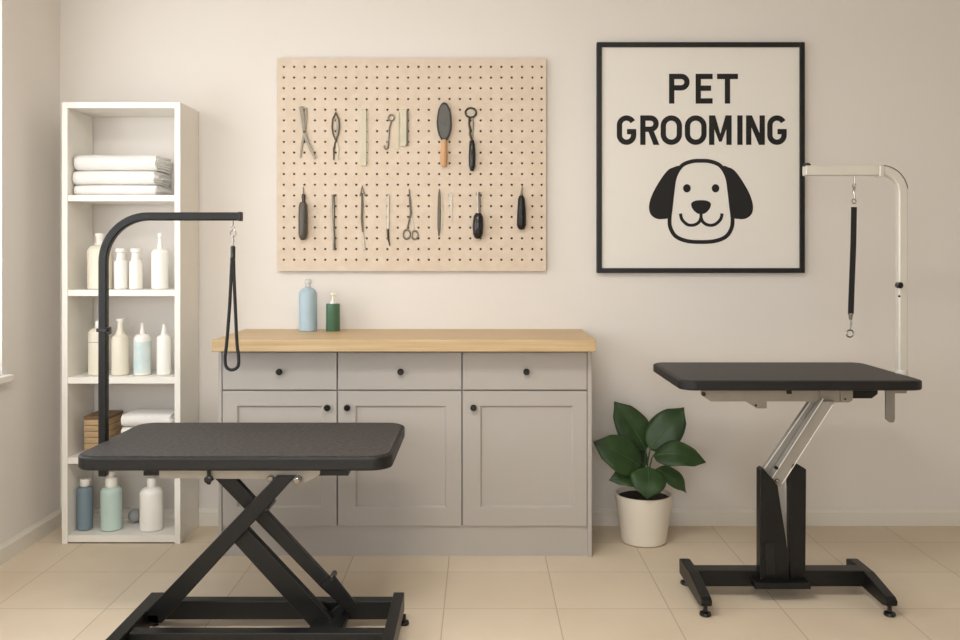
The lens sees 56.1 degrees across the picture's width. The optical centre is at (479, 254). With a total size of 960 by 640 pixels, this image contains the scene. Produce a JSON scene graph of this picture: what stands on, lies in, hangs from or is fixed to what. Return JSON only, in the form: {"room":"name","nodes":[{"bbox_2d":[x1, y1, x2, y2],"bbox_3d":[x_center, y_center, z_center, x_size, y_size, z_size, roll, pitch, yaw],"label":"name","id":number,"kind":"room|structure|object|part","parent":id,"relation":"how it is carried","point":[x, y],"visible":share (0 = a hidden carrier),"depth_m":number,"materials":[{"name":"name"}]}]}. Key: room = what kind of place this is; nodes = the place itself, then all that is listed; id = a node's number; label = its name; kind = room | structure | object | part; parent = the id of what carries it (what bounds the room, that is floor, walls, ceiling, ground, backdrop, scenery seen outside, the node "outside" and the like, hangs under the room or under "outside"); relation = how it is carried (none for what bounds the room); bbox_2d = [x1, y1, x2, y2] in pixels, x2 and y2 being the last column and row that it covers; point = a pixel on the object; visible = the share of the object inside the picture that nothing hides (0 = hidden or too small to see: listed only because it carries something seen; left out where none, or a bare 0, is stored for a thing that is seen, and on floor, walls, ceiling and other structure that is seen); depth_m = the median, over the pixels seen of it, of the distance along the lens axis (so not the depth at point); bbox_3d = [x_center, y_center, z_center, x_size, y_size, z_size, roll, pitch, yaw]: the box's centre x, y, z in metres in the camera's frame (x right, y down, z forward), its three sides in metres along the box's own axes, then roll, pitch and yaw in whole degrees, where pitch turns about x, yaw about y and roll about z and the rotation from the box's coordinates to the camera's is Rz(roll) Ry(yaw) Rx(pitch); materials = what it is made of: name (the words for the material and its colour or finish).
{"room":"dog grooming salon","nodes":[
{"label":"dog grooming salon","id":0,"kind":"room"},
{"bbox_2d":[0,0,59,543],"bbox_3d":[-2.023,-0.119,1.223,0.140,2.750,5.926,0,0,0],"label":"wall","id":1,"kind":"structure","parent":0,"point":[29,29],"depth_m":3.88,"materials":[{"name":"paint"}]},
{"bbox_2d":[0,374,13,383],"bbox_3d":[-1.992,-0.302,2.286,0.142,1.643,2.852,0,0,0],"label":"window sill","id":2,"kind":"structure","parent":1,"relation":"in","point":[5,378],"depth_m":3.66,"materials":[{"name":"white laminate"}]},
{"bbox_2d":[0,509,61,565],"bbox_3d":[-1.946,1.217,1.286,0.014,0.078,5.772,0,0,0],"label":"baseboard","id":3,"kind":"structure","parent":1,"relation":"attached to","point":[18,543],"depth_m":3.88,"materials":[{"name":"paint"}]},
{"bbox_2d":[0,526,959,639],"bbox_3d":[1.224,1.306,1.293,6.633,0.100,6.066,0,0,0],"label":"floor","id":4,"kind":"structure","parent":0,"point":[52,589],"depth_m":3.36,"materials":[{"name":"tile"}]},
{"bbox_2d":[62,102,198,543],"bbox_3d":[-1.561,0.295,4.042,0.516,1.921,0.257,0,0,0],"label":"shelf unit","id":5,"kind":"object","parent":4,"relation":"on","point":[77,117],"visible":0.84,"depth_m":3.95,"materials":[{"name":"white laminate"}]},
{"bbox_3d":[-1.806,0.295,4.042,0.026,1.921,0.257,0,0,0],"label":"panel","id":6,"kind":"part","parent":5,"relation":"part of","materials":[{"name":"white laminate"}]},
{"bbox_2d":[77,478,92,530],"bbox_3d":[-1.758,1.107,4.005,0.066,0.224,0.066,0,0,0],"label":"bottle","id":7,"kind":"object","parent":5,"relation":"on","point":[85,491],"visible":1,"depth_m":3.98,"materials":[{"name":"blue plastic"}]},
{"bbox_2d":[88,321,97,375],"bbox_3d":[-1.700,0.412,4.005,0.083,0.240,0.083,0,0,0],"label":"bottle","id":8,"kind":"object","parent":5,"relation":"on","point":[92,334],"visible":0.48,"depth_m":3.97,"materials":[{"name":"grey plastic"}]},
{"bbox_2d":[87,233,112,288],"bbox_3d":[-1.691,0.026,4.005,0.106,0.250,0.106,0,0,0],"label":"bottle","id":9,"kind":"object","parent":5,"relation":"on","point":[93,251],"visible":0.67,"depth_m":3.96,"materials":[{"name":"beige plastic"}]},
{"bbox_2d":[83,410,122,450],"bbox_3d":[-1.689,0.796,4.040,0.112,0.171,0.166,0,0,0],"label":"wooden box","id":10,"kind":"object","parent":5,"relation":"on","point":[91,420],"visible":0.49,"depth_m":3.96,"materials":[{"name":"brown wood"}]},
{"bbox_3d":[-1.689,0.717,4.040,0.112,0.013,0.166,0,0,0],"label":"lid","id":11,"kind":"part","parent":10,"relation":"part of","materials":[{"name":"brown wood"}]},
{"bbox_2d":[100,471,122,531],"bbox_3d":[-1.640,1.091,4.005,0.092,0.256,0.092,0,0,0],"label":"bottle","id":12,"kind":"object","parent":5,"relation":"on","point":[111,495],"visible":0.98,"depth_m":3.97,"materials":[{"name":"green plastic"}]},
{"bbox_2d":[111,318,129,375],"bbox_3d":[-1.600,0.406,4.005,0.076,0.252,0.076,0,0,0],"label":"bottle","id":13,"kind":"object","parent":5,"relation":"on","point":[120,342],"visible":1,"depth_m":3.98,"materials":[{"name":"beige plastic"}]},
{"bbox_2d":[114,249,127,288],"bbox_3d":[-1.592,0.061,3.990,0.057,0.180,0.057,0,0,0],"label":"bottle","id":14,"kind":"object","parent":5,"relation":"on","point":[120,264],"visible":0.99,"depth_m":3.97,"materials":[{"name":"white plastic"}]},
{"bbox_3d":[-1.561,-0.652,4.042,0.465,0.026,0.257,0,0,0],"label":"panel","id":15,"kind":"part","parent":5,"relation":"part of","materials":[{"name":"white laminate"}]},
{"bbox_3d":[-1.561,1.235,4.043,0.465,0.030,0.254,0,0,0],"label":"panel","id":16,"kind":"part","parent":5,"relation":"part of","materials":[{"name":"white laminate"}]},
{"bbox_2d":[74,185,173,194],"bbox_3d":[-1.599,-0.285,4.052,0.378,0.047,0.206,0,0,0],"label":"folded towel","id":17,"kind":"object","parent":5,"relation":"on","point":[78,189],"visible":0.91,"depth_m":3.95,"materials":[{"name":"white fabric"}]},
{"bbox_2d":[73,171,170,187],"bbox_3d":[-1.605,-0.340,4.050,0.376,0.063,0.211,0,0,0],"label":"folded towel","id":18,"kind":"object","parent":17,"relation":"on","point":[79,177],"visible":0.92,"depth_m":3.95,"materials":[{"name":"white fabric"}]},
{"bbox_2d":[74,155,172,173],"bbox_3d":[-1.602,-0.407,4.052,0.375,0.071,0.206,0,0,0],"label":"folded towel","id":19,"kind":"object","parent":18,"relation":"on","point":[159,164],"visible":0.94,"depth_m":3.96,"materials":[{"name":"white fabric"}]},
{"bbox_2d":[128,509,138,522],"bbox_3d":[-1.572,1.188,4.100,0.062,0.062,0.062,0,0,0],"label":"ball","id":20,"kind":"object","parent":5,"relation":"on","point":[133,515],"visible":0.84,"depth_m":4.08,"materials":[{"name":"grey rubber"}]},
{"bbox_2d":[129,249,142,288],"bbox_3d":[-1.525,0.061,3.990,0.057,0.180,0.057,0,0,0],"label":"bottle","id":21,"kind":"object","parent":5,"relation":"on","point":[136,264],"visible":1,"depth_m":3.97,"materials":[{"name":"white plastic"}]},
{"bbox_2d":[133,323,150,375],"bbox_3d":[-1.502,0.416,4.005,0.075,0.232,0.075,0,0,0],"label":"bottle","id":22,"kind":"object","parent":5,"relation":"on","point":[142,341],"visible":1,"depth_m":3.98,"materials":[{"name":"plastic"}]},
{"bbox_2d":[139,477,162,531],"bbox_3d":[-1.462,1.105,4.005,0.100,0.228,0.100,0,0,0],"label":"bottle","id":23,"kind":"object","parent":5,"relation":"on","point":[150,496],"visible":1,"depth_m":3.97,"materials":[{"name":"white plastic"}]},
{"bbox_2d":[151,233,168,288],"bbox_3d":[-1.424,0.026,4.005,0.074,0.250,0.074,0,0,0],"label":"bottle","id":24,"kind":"object","parent":5,"relation":"on","point":[159,256],"visible":1,"depth_m":3.98,"materials":[{"name":"white plastic"}]},
{"bbox_2d":[157,324,170,374],"bbox_3d":[-1.406,0.419,4.005,0.062,0.226,0.062,0,0,0],"label":"bottle","id":25,"kind":"object","parent":5,"relation":"on","point":[163,340],"visible":1,"depth_m":3.98,"materials":[{"name":"beige plastic"}]},
{"bbox_3d":[-1.316,0.295,4.042,0.026,1.921,0.257,0,0,0],"label":"panel","id":26,"kind":"part","parent":5,"relation":"part of","materials":[{"name":"white laminate"}]},
{"bbox_3d":[-1.472,0.851,4.048,0.230,0.060,0.174,0,0,0],"label":"folded towel","id":27,"kind":"object","parent":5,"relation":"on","visible":0},
{"bbox_2d":[121,426,133,432],"bbox_3d":[-1.470,0.791,4.049,0.234,0.062,0.172,0,0,0],"label":"folded towel","id":28,"kind":"object","parent":27,"relation":"on","point":[125,428],"visible":0.02,"depth_m":3.98,"materials":[{"name":"white fabric"}]},
{"bbox_2d":[121,408,174,425],"bbox_3d":[-1.470,0.731,4.048,0.234,0.056,0.174,0,0,0],"label":"folded towel","id":29,"kind":"object","parent":28,"relation":"on","point":[135,417],"visible":0.82,"depth_m":3.97,"materials":[{"name":"white fabric"}]},
{"bbox_2d":[78,212,408,639],"bbox_3d":[-0.794,0.552,3.042,1.109,1.408,0.985,0,0,0],"label":"table","id":30,"kind":"object","parent":4,"relation":"on","point":[280,454],"visible":1,"depth_m":3.00,"materials":[{"name":"metal"}]},
{"bbox_3d":[-1.095,0.315,3.180,0.500,0.932,0.029,0,0,0],"label":"grooming arm","id":31,"kind":"part","parent":30,"relation":"part of","materials":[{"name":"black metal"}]},
{"bbox_3d":[-0.891,0.736,2.965,0.026,0.026,0.040,0,0,0],"label":"adjusting knob","id":32,"kind":"part","parent":30,"relation":"part of","materials":[{"name":"black plastic"}]},
{"bbox_3d":[-0.856,0.962,2.946,0.506,0.478,0.032,0,0,0],"label":"scissor arm","id":33,"kind":"part","parent":30,"relation":"part of","materials":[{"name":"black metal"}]},
{"bbox_2d":[223,221,239,371],"bbox_3d":[-0.877,0.146,3.180,0.060,0.532,0.018,0,0,0],"label":"loop","id":34,"kind":"object","parent":30,"relation":"hanging from","point":[232,276],"visible":1,"depth_m":3.18,"materials":[{"name":"black fabric"}]},
{"bbox_3d":[-0.792,0.727,2.970,0.530,0.046,0.015,0,0,0],"label":"under frame","id":35,"kind":"part","parent":30,"relation":"part of","materials":[{"name":"grey paint"}]},
{"bbox_3d":[-0.691,1.197,2.797,0.788,0.062,0.045,0,0,0],"label":"rail","id":36,"kind":"part","parent":30,"relation":"part of","materials":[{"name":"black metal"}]},
{"bbox_3d":[-0.691,1.197,3.053,0.788,0.062,0.045,0,0,0],"label":"rail","id":37,"kind":"part","parent":30,"relation":"part of","materials":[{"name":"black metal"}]},
{"bbox_3d":[-0.657,0.961,3.025,0.469,0.444,0.030,0,0,0],"label":"scissor arm","id":38,"kind":"part","parent":30,"relation":"part of","materials":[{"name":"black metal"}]},
{"bbox_3d":[-0.497,1.214,2.925,0.108,0.027,0.250,0,0,0],"label":"pivot plate","id":39,"kind":"part","parent":30,"relation":"part of","materials":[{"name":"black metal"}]},
{"bbox_2d":[218,352,591,556],"bbox_3d":[-0.312,0.825,3.946,1.554,0.863,0.447,0,0,0],"label":"base cabinet","id":40,"kind":"object","parent":4,"relation":"on","point":[494,456],"visible":0.91,"depth_m":3.75,"materials":[{"name":"beige paint"}]},
{"bbox_3d":[-1.082,0.825,3.958,0.014,0.863,0.425,0,0,0],"label":"panel","id":41,"kind":"part","parent":40,"relation":"part of","materials":[{"name":"beige paint"}]},
{"bbox_3d":[-0.833,0.485,3.735,0.028,0.028,0.024,0,0,0],"label":"knob","id":42,"kind":"part","parent":40,"relation":"part of","materials":[{"name":"black metal"}]},
{"bbox_3d":[-0.835,0.847,3.757,0.476,0.561,0.020,0,0,0],"label":"door","id":43,"kind":"part","parent":40,"relation":"part of","materials":[{"name":"beige paint"}]},
{"bbox_3d":[-0.835,0.483,3.757,0.476,0.156,0.020,0,0,0],"label":"drawer","id":44,"kind":"part","parent":40,"relation":"part of","materials":[{"name":"beige paint"}]},
{"bbox_3d":[-0.634,0.634,3.735,0.028,0.028,0.024,0,0,0],"label":"knob","id":45,"kind":"part","parent":40,"relation":"part of","materials":[{"name":"black metal"}]},
{"bbox_3d":[-0.551,0.634,3.735,0.028,0.028,0.024,0,0,0],"label":"knob","id":46,"kind":"part","parent":40,"relation":"part of","materials":[{"name":"black metal"}]},
{"bbox_3d":[-0.334,0.483,3.757,0.514,0.156,0.020,0,0,0],"label":"drawer","id":47,"kind":"part","parent":40,"relation":"part of","materials":[{"name":"beige paint"}]},
{"bbox_3d":[-0.334,0.847,3.757,0.514,0.561,0.020,0,0,0],"label":"door","id":48,"kind":"part","parent":40,"relation":"part of","materials":[{"name":"beige paint"}]},
{"bbox_3d":[-0.330,0.485,3.735,0.028,0.028,0.024,0,0,0],"label":"knob","id":49,"kind":"part","parent":40,"relation":"part of","materials":[{"name":"black metal"}]},
{"bbox_2d":[212,329,595,351],"bbox_3d":[-0.310,0.368,3.920,1.562,0.049,0.530,0,0,0],"label":"countertop","id":50,"kind":"structure","parent":40,"relation":"on","point":[250,340],"depth_m":3.66,"materials":[{"name":"brown wood"}]},
{"bbox_2d":[299,279,316,331],"bbox_3d":[-0.778,0.226,4.070,0.082,0.236,0.082,0,0,0],"label":"bottle","id":51,"kind":"object","parent":50,"relation":"on","point":[307,295],"visible":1,"depth_m":4.04,"materials":[{"name":"blue plastic"}]},
{"bbox_2d":[326,292,339,331],"bbox_3d":[-0.665,0.257,4.070,0.063,0.175,0.063,0,0,0],"label":"pump bottle","id":52,"kind":"object","parent":50,"relation":"on","point":[332,308],"visible":1,"depth_m":4.04,"materials":[{"name":"green plastic"}]},
{"bbox_3d":[-0.027,0.634,3.735,0.028,0.028,0.024,0,0,0],"label":"knob","id":53,"kind":"part","parent":40,"relation":"part of","materials":[{"name":"black metal"}]},
{"bbox_3d":[0.187,0.483,3.757,0.517,0.156,0.020,0,0,0],"label":"drawer","id":54,"kind":"part","parent":40,"relation":"part of","materials":[{"name":"beige paint"}]},
{"bbox_3d":[0.187,0.847,3.757,0.517,0.561,0.020,0,0,0],"label":"door","id":55,"kind":"part","parent":40,"relation":"part of","materials":[{"name":"beige paint"}]},
{"bbox_3d":[0.193,0.485,3.735,0.028,0.028,0.024,0,0,0],"label":"knob","id":56,"kind":"part","parent":40,"relation":"part of","materials":[{"name":"black metal"}]},
{"bbox_3d":[0.457,0.825,3.958,0.018,0.863,0.425,0,0,0],"label":"panel","id":57,"kind":"part","parent":40,"relation":"part of","materials":[{"name":"beige paint"}]},
{"bbox_2d":[593,402,705,547],"bbox_3d":[0.744,0.956,3.901,0.440,0.600,0.312,0,0,26],"label":"potted plant","id":58,"kind":"object","parent":4,"relation":"on","point":[644,506],"visible":1,"depth_m":3.88,"materials":[{"name":"green plant"}]},
{"bbox_3d":[0.718,1.151,3.950,0.248,0.211,0.248,0,0,0],"label":"pot","id":59,"kind":"part","parent":58,"relation":"part of","materials":[{"name":"beige ceramic"}]},
{"bbox_2d":[653,163,921,617],"bbox_3d":[1.191,0.450,3.474,0.924,1.613,0.723,0,0,0],"label":"table","id":60,"kind":"object","parent":4,"relation":"on","point":[780,564],"visible":1,"depth_m":3.31,"materials":[{"name":"metal"}]},
{"bbox_3d":[1.040,0.517,3.340,0.437,0.050,0.020,0,0,0],"label":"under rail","id":61,"kind":"part","parent":60,"relation":"part of","materials":[{"name":"silver metal"}]},
{"bbox_3d":[1.060,1.110,3.288,0.040,0.117,0.006,0,0,0],"label":"plate","id":62,"kind":"part","parent":60,"relation":"part of","materials":[{"name":"metal"}]},
{"bbox_3d":[1.094,1.196,3.340,0.202,0.024,0.180,0,0,0],"label":"plate","id":63,"kind":"part","parent":60,"relation":"part of","materials":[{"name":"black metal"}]},
{"bbox_3d":[1.357,0.519,3.340,0.046,0.054,0.021,0,0,0],"label":"rail","id":64,"kind":"part","parent":60,"relation":"part of","materials":[{"name":"grey paint"}]},
{"bbox_2d":[846,176,856,337],"bbox_3d":[1.435,0.007,3.478,0.042,0.626,0.020,0,0,0],"label":"leash","id":65,"kind":"object","parent":60,"relation":"hanging from","point":[853,209],"visible":1,"depth_m":3.47,"materials":[{"name":"black fabric"}]},
{"bbox_3d":[1.573,0.083,3.478,0.148,0.856,0.036,0,0,0],"label":"grooming arm","id":66,"kind":"part","parent":60,"relation":"part of","materials":[{"name":"silver metal"}]},
{"bbox_3d":[1.608,0.116,3.451,0.024,0.024,0.022,0,0,0],"label":"height knob","id":67,"kind":"part","parent":60,"relation":"part of","materials":[{"name":"black plastic"}]},
{"bbox_2d":[895,370,907,375],"bbox_3d":[1.629,0.456,3.478,0.048,0.024,0.048,0,0,0],"label":"socket","id":68,"kind":"object","parent":60,"relation":"attached to","point":[897,372],"depth_m":3.46,"materials":[{"name":"silver metal"}]},
{"bbox_2d":[60,0,959,507],"bbox_3d":[1.224,-0.119,4.256,6.633,2.750,0.140,0,0,0],"label":"wall","id":69,"kind":"structure","parent":0,"point":[882,77],"depth_m":4.19,"materials":[{"name":"paint"}]},
{"bbox_2d":[277,59,545,270],"bbox_3d":[-0.317,-0.417,4.173,1.243,0.982,0.025,0,0,0],"label":"pegboard","id":70,"kind":"object","parent":69,"relation":"attached to","point":[508,96],"visible":0.98,"depth_m":4.16,"materials":[{"name":"brown wood"}]},
{"bbox_2d":[298,187,307,239],"bbox_3d":[-0.814,-0.191,4.138,0.044,0.246,0.044,0,0,0],"label":"knife","id":71,"kind":"object","parent":70,"relation":"hanging from","point":[303,208],"visible":1,"depth_m":4.12,"materials":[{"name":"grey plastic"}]},
{"bbox_2d":[299,106,315,158],"bbox_3d":[-0.795,-0.564,4.153,0.080,0.244,0.015,0,0,0],"label":"scissors","id":72,"kind":"object","parent":70,"relation":"hanging from","point":[303,113],"visible":1,"depth_m":4.15,"materials":[{"name":"metal"}]},
{"bbox_3d":[-0.815,-0.564,4.157,0.036,0.231,0.006,0,0,0],"label":"leg","id":73,"kind":"part","parent":72,"relation":"part of","materials":[{"name":"metal"}]},
{"bbox_2d":[330,194,335,249],"bbox_3d":[-0.679,-0.151,4.155,0.025,0.257,0.010,0,0,0],"label":"tweezers","id":74,"kind":"object","parent":70,"relation":"hanging from","point":[332,195],"visible":1,"depth_m":4.16,"materials":[{"name":"metal"}]},
{"bbox_3d":[-0.681,-0.151,4.158,0.021,0.257,0.005,0,0,0],"label":"arm","id":75,"kind":"part","parent":74,"relation":"part of","materials":[{"name":"metal"}]},
{"bbox_3d":[-0.672,-0.151,4.153,0.012,0.257,0.005,0,0,0],"label":"arm","id":76,"kind":"part","parent":74,"relation":"part of","materials":[{"name":"metal"}]},
{"bbox_2d":[331,112,339,159],"bbox_3d":[-0.666,-0.551,4.156,0.041,0.224,0.008,0,0,0],"label":"tweezers","id":77,"kind":"object","parent":70,"relation":"hanging from","point":[335,114],"visible":1,"depth_m":4.16,"materials":[{"name":"metal"}]},
{"bbox_3d":[-0.658,-0.590,4.159,0.018,0.089,0.003,0,0,0],"label":"blade","id":78,"kind":"part","parent":77,"relation":"part of","materials":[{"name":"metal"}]},
{"bbox_2d":[359,186,365,249],"bbox_3d":[-0.543,-0.173,4.157,0.031,0.300,0.007,0,0,0],"label":"knife","id":79,"kind":"object","parent":70,"relation":"attached to","point":[361,193],"visible":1,"depth_m":4.15,"materials":[{"name":"metal"}]},
{"bbox_3d":[-0.544,-0.196,4.157,0.013,0.180,0.007,0,0,0],"label":"blade","id":80,"kind":"part","parent":79,"relation":"part of","materials":[{"name":"metal"}]},
{"bbox_2d":[361,110,367,165],"bbox_3d":[-0.534,-0.541,4.155,0.032,0.259,0.010,0,0,0],"label":"comb","id":81,"kind":"object","parent":70,"relation":"hanging from","point":[364,136],"visible":1,"depth_m":4.15,"materials":[{"name":"beige plastic"}]},
{"bbox_2d":[386,195,389,245],"bbox_3d":[-0.423,-0.159,4.154,0.018,0.236,0.012,0,0,0],"label":"dental scaler","id":82,"kind":"object","parent":70,"relation":"hanging from","point":[387,227],"visible":1,"depth_m":4.15,"materials":[{"name":"metal"}]},
{"bbox_3d":[-0.425,-0.196,4.157,0.014,0.162,0.007,0,0,0],"label":"handle","id":83,"kind":"part","parent":82,"relation":"part of","materials":[{"name":"metal"}]},
{"bbox_2d":[383,114,394,149],"bbox_3d":[-0.419,-0.567,4.156,0.054,0.167,0.008,0,0,0],"label":"tool","id":84,"kind":"object","parent":70,"relation":"hanging from","point":[390,114],"visible":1,"depth_m":4.15,"materials":[{"name":"metal"}]},
{"bbox_2d":[396,113,398,148],"bbox_3d":[-0.381,-0.573,4.157,0.015,0.166,0.006,0,0,0],"label":"file","id":85,"kind":"object","parent":70,"relation":"attached to","point":[397,114],"visible":1,"depth_m":4.16,"materials":[{"name":"beige plastic"}]},
{"bbox_2d":[400,110,407,145],"bbox_3d":[-0.349,-0.586,4.153,0.037,0.169,0.014,0,0,0],"label":"file","id":86,"kind":"object","parent":70,"relation":"attached to","point":[403,113],"visible":1,"depth_m":4.15,"materials":[{"name":"beige plastic"}]},
{"bbox_2d":[402,189,418,239],"bbox_3d":[-0.322,-0.187,4.156,0.077,0.237,0.009,0,0,0],"label":"scissors","id":87,"kind":"object","parent":70,"relation":"hanging from","point":[410,199],"visible":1,"depth_m":4.16,"materials":[{"name":"metal"}]},
{"bbox_3d":[-0.326,-0.212,4.156,0.026,0.186,0.003,0,0,0],"label":"blade","id":88,"kind":"part","parent":87,"relation":"part of","materials":[{"name":"metal"}]},
{"bbox_3d":[-0.315,-0.210,4.159,0.026,0.181,0.003,0,0,0],"label":"blade","id":89,"kind":"part","parent":87,"relation":"part of","materials":[{"name":"metal"}]},
{"bbox_2d":[437,189,442,235],"bbox_3d":[-0.184,-0.196,4.156,0.024,0.217,0.008,0,0,0],"label":"knife","id":90,"kind":"object","parent":70,"relation":"attached to","point":[440,205],"visible":1,"depth_m":4.15,"materials":[{"name":"metal"}]},
{"bbox_3d":[-0.189,-0.196,4.156,0.016,0.217,0.008,0,0,0],"label":"blade","id":91,"kind":"part","parent":90,"relation":"part of","materials":[{"name":"metal"}]},
{"bbox_2d":[437,102,451,166],"bbox_3d":[-0.165,-0.554,4.146,0.070,0.298,0.032,0,0,0],"label":"brush","id":92,"kind":"object","parent":70,"relation":"hanging from","point":[444,119],"visible":1,"depth_m":4.13,"materials":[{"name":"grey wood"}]},
{"bbox_3d":[-0.167,-0.469,4.146,0.031,0.126,0.032,0,0,0],"label":"handle","id":93,"kind":"part","parent":92,"relation":"part of","materials":[{"name":"brown wood"}]},
{"bbox_2d":[449,194,452,221],"bbox_3d":[-0.135,-0.217,4.157,0.019,0.130,0.006,0,0,0],"label":"comb","id":94,"kind":"object","parent":70,"relation":"hanging from","point":[450,195],"visible":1,"depth_m":4.16,"materials":[{"name":"metal"}]},
{"bbox_2d":[464,107,476,170],"bbox_3d":[-0.043,-0.535,4.144,0.059,0.297,0.032,0,0,0],"label":"tool","id":95,"kind":"object","parent":70,"relation":"hanging from","point":[471,112],"visible":1,"depth_m":4.15,"materials":[{"name":"metal"}]},
{"bbox_3d":[-0.036,-0.458,4.144,0.031,0.143,0.032,0,0,0],"label":"handle","id":96,"kind":"part","parent":95,"relation":"part of","materials":[{"name":"black plastic"}]},
{"bbox_2d":[472,192,482,238],"bbox_3d":[-0.009,-0.182,4.135,0.051,0.216,0.051,0,0,0],"label":"tool","id":97,"kind":"object","parent":70,"relation":"hanging from","point":[477,225],"visible":1,"depth_m":4.12,"materials":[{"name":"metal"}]},
{"bbox_3d":[-0.009,-0.133,4.135,0.051,0.118,0.051,0,0,0],"label":"handle","id":98,"kind":"part","parent":97,"relation":"part of","materials":[{"name":"black plastic"}]},
{"bbox_2d":[517,186,525,229],"bbox_3d":[0.190,-0.216,4.139,0.043,0.202,0.043,0,0,0],"label":"rake","id":99,"kind":"object","parent":70,"relation":"hanging from","point":[521,210],"visible":1,"depth_m":4.12,"materials":[{"name":"black plastic"}]},
{"bbox_2d":[60,508,959,525],"bbox_3d":[1.224,1.217,4.179,6.353,0.078,0.014,0,0,0],"label":"baseboard","id":100,"kind":"structure","parent":69,"relation":"attached to","point":[207,516],"depth_m":4.17,"materials":[{"name":"paint"}]},
{"bbox_2d":[596,42,804,272],"bbox_3d":[1.021,-0.450,4.171,0.961,1.067,0.029,0,0,0],"label":"framed poster","id":101,"kind":"object","parent":69,"relation":"attached to","point":[700,146],"visible":1,"depth_m":4.17,"materials":[{"name":"paper"}]}
]}

